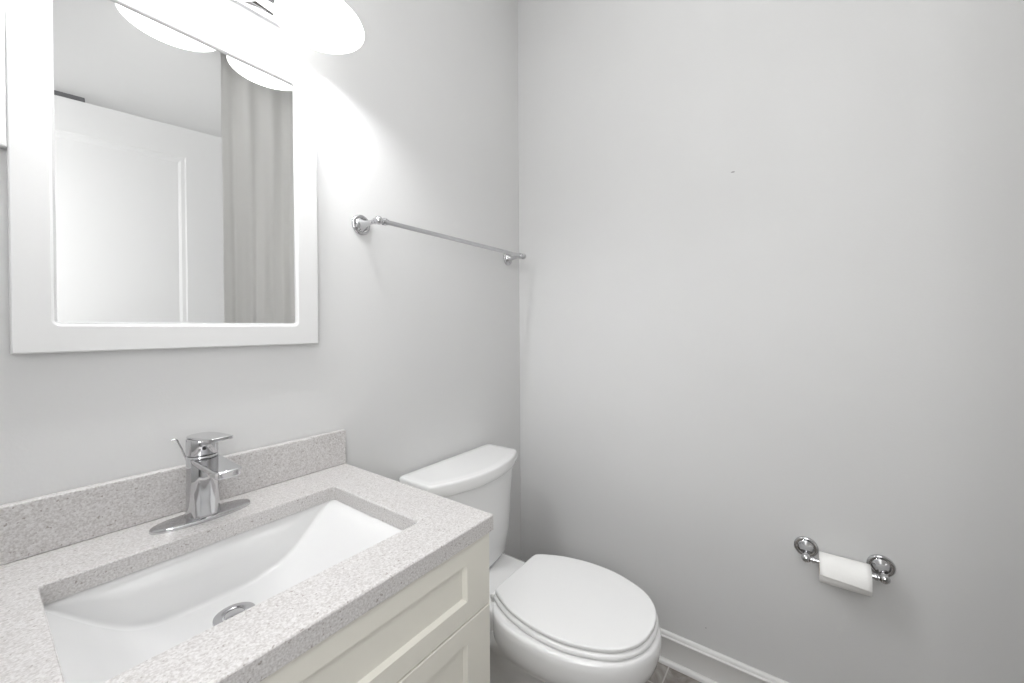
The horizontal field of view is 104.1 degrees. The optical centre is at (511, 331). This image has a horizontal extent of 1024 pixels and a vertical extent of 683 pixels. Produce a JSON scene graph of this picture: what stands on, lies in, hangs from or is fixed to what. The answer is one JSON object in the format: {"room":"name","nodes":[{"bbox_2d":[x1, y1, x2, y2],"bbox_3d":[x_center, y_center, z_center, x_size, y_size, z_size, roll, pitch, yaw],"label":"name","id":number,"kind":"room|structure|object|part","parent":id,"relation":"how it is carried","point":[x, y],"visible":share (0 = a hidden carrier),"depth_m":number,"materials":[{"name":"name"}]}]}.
{"room":"bathroom","nodes":[
{"label":"bathroom","id":0,"kind":"room"},
{"bbox_2d":[0,0,520,559],"bbox_3d":[-0.561,-0.206,1.157,0.100,2.900,1.880,0,1,36],"label":"wall","id":1,"kind":"structure","parent":0,"point":[416,355],"depth_m":1.25,"materials":[{"name":"paint"}]},
{"bbox_2d":[0,0,6,148],"bbox_3d":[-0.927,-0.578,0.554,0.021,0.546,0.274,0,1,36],"label":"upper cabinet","id":2,"kind":"object","parent":1,"relation":"attached to","point":[3,128],"visible":1,"depth_m":0.66,"materials":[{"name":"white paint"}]},
{"bbox_2d":[5,0,317,353],"bbox_3d":[-0.690,-0.327,0.878,0.022,0.724,0.522,0,1,36],"label":"framed mirror","id":3,"kind":"object","parent":1,"relation":"attached to","point":[162,161],"visible":1,"depth_m":0.81,"materials":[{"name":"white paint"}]},
{"bbox_2d":[0,429,345,565],"bbox_3d":[-0.692,0.334,0.872,0.020,0.095,0.700,0,1,36],"label":"backsplash","id":4,"kind":"structure","parent":1,"relation":"attached to","point":[34,526],"depth_m":0.78,"materials":[{"name":"stone"}]},
{"bbox_2d":[231,0,363,53],"bbox_3d":[-0.606,-0.817,0.800,0.249,0.174,0.622,0,1,36],"label":"vanity light","id":5,"kind":"object","parent":1,"relation":"attached to","point":[326,26],"visible":1,"depth_m":0.99,"materials":[{"name":"white glass"}]},
{"bbox_3d":[-0.694,-0.838,0.865,0.029,0.124,0.580,0,1,36],"label":"plate","id":6,"kind":"part","parent":5,"relation":"part of","materials":[{"name":"silver metal"}]},
{"bbox_3d":[-0.459,-0.782,0.957,0.197,0.100,0.197,0,1,36],"label":"lamp shade","id":7,"kind":"part","parent":5,"relation":"part of","materials":[{"name":"white glass"}]},
{"bbox_3d":[-0.459,-0.799,0.957,0.056,0.084,0.056,0,1,36],"label":"bulb","id":8,"kind":"part","parent":5,"relation":"part of","materials":[{"name":"white glass"}]},
{"bbox_2d":[352,215,525,264],"bbox_3d":[-0.199,-0.327,1.480,0.101,0.061,0.802,0,1,36],"label":"towel bar","id":9,"kind":"object","parent":1,"relation":"attached to","point":[361,224],"visible":1,"depth_m":1.26,"materials":[{"name":"silver metal"}]},
{"bbox_3d":[-0.417,-0.323,1.182,0.101,0.061,0.062,0,1,36],"label":"post","id":10,"kind":"part","parent":9,"relation":"part of","materials":[{"name":"silver metal"}]},
{"bbox_3d":[0.020,-0.330,1.779,0.101,0.061,0.062,0,1,36],"label":"post","id":11,"kind":"part","parent":9,"relation":"part of","materials":[{"name":"silver metal"}]},
{"bbox_2d":[646,662,700,682],"bbox_3d":[0.156,1.274,-0.108,2.750,0.050,3.300,0,1,36],"label":"floor","id":12,"kind":"structure","parent":0,"point":[663,673],"depth_m":1.43,"materials":[{"name":"tile"}]},
{"bbox_2d":[259,533,489,682],"bbox_3d":[-0.460,0.830,0.708,0.528,0.833,0.690,0,1,36],"label":"vanity cabinet","id":13,"kind":"object","parent":12,"relation":"on","point":[436,628],"visible":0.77,"depth_m":0.68,"materials":[{"name":"white paint"}]},
{"bbox_2d":[0,429,492,682],"bbox_3d":[-0.472,0.350,0.712,0.565,0.127,0.700,0,1,36],"label":"countertop","id":14,"kind":"structure","parent":13,"relation":"on","point":[56,546],"depth_m":0.69,"materials":[{"name":"stone"}]},
{"bbox_2d":[149,432,249,534],"bbox_3d":[-0.591,0.291,0.790,0.181,0.181,0.170,0,1,36],"label":"faucet","id":15,"kind":"object","parent":14,"relation":"on","point":[205,467],"visible":1,"depth_m":0.80,"materials":[{"name":"silver metal"}]},
{"bbox_3d":[-0.679,0.295,0.819,0.005,0.156,0.029,0,1,36],"label":"lift rod","id":16,"kind":"part","parent":15,"relation":"part of","materials":[{"name":"silver metal"}]},
{"bbox_3d":[-0.635,0.378,0.823,0.062,0.008,0.170,0,1,36],"label":"plate","id":17,"kind":"part","parent":15,"relation":"part of","materials":[{"name":"silver metal"}]},
{"bbox_3d":[-0.639,0.234,0.824,0.053,0.034,0.053,0,1,36],"label":"handle","id":18,"kind":"part","parent":15,"relation":"part of","materials":[{"name":"silver metal"}]},
{"bbox_3d":[-0.605,0.208,0.798,0.137,0.015,0.052,0,1,36],"label":"lever","id":19,"kind":"part","parent":15,"relation":"part of","materials":[{"name":"silver metal"}]},
{"bbox_3d":[-0.577,0.263,0.779,0.146,0.016,0.047,0,1,36],"label":"spout","id":20,"kind":"part","parent":15,"relation":"part of","materials":[{"name":"silver metal"}]},
{"bbox_2d":[44,500,402,682],"bbox_3d":[-0.450,0.478,0.698,0.333,0.129,0.484,0,1,36],"label":"sink","id":21,"kind":"object","parent":14,"relation":"in","point":[101,632],"visible":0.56,"depth_m":0.74,"materials":[{"name":"white ceramic"}]},
{"bbox_3d":[-0.153,0.852,0.697,0.020,0.576,0.342,0,1,36],"label":"door","id":22,"kind":"part","parent":13,"relation":"part of","materials":[{"name":"white paint"}]},
{"bbox_2d":[399,444,660,682],"bbox_3d":[0.075,0.855,1.269,0.768,0.769,0.465,0,1,36],"label":"toilet","id":23,"kind":"object","parent":12,"relation":"on","point":[554,618],"visible":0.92,"depth_m":1.15,"materials":[{"name":"white ceramic"}]},
{"bbox_3d":[-0.151,0.492,1.430,0.213,0.044,0.465,0,1,36],"label":"tank lid","id":24,"kind":"part","parent":23,"relation":"part of","materials":[{"name":"white ceramic"}]},
{"bbox_3d":[-0.154,0.674,1.430,0.188,0.317,0.435,0,1,36],"label":"tank","id":25,"kind":"part","parent":23,"relation":"part of","materials":[{"name":"white ceramic"}]},
{"bbox_3d":[0.120,1.024,1.230,0.650,0.431,0.395,0,1,36],"label":"bowl","id":26,"kind":"part","parent":23,"relation":"part of","materials":[{"name":"white ceramic"}]},
{"bbox_3d":[0.193,0.799,1.179,0.453,0.013,0.369,0,1,36],"label":"seat","id":27,"kind":"part","parent":23,"relation":"part of","materials":[{"name":"white plastic"}]},
{"bbox_3d":[0.193,0.784,1.179,0.442,0.012,0.358,0,1,36],"label":"seat lid","id":28,"kind":"part","parent":23,"relation":"part of","materials":[{"name":"white plastic"}]},
{"bbox_2d":[518,0,1023,682],"bbox_3d":[1.093,-0.217,1.172,2.750,2.900,0.100,0,1,36],"label":"wall","id":29,"kind":"structure","parent":0,"point":[771,274],"depth_m":1.27,"materials":[{"name":"paint"}]},
{"bbox_2d":[659,628,788,682],"bbox_3d":[1.062,1.178,1.132,2.540,0.112,0.028,0,1,36],"label":"baseboard","id":30,"kind":"structure","parent":29,"relation":"attached to","point":[703,664],"depth_m":1.41,"materials":[{"name":"white paint"}]},
{"bbox_2d":[794,536,895,584],"bbox_3d":[0.965,0.671,1.165,0.236,0.063,0.082,0,1,36],"label":"toilet paper holder","id":31,"kind":"object","parent":29,"relation":"attached to","point":[883,568],"visible":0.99,"depth_m":1.15,"materials":[{"name":"silver metal"}]},
{"bbox_3d":[0.895,0.671,1.216,0.063,0.063,0.082,0,1,36],"label":"post","id":32,"kind":"part","parent":31,"relation":"part of","materials":[{"name":"silver metal"}]},
{"bbox_2d":[819,552,872,596],"bbox_3d":[0.949,0.691,1.140,0.114,0.082,0.086,0,1,36],"label":"toilet paper roll","id":33,"kind":"object","parent":31,"relation":"hanging from","point":[841,572],"visible":1,"depth_m":1.12,"materials":[{"name":"white paper"}]},
{"bbox_3d":[1.035,0.671,1.114,0.063,0.063,0.082,0,1,36],"label":"post","id":34,"kind":"part","parent":31,"relation":"part of","materials":[{"name":"silver metal"}]}
]}

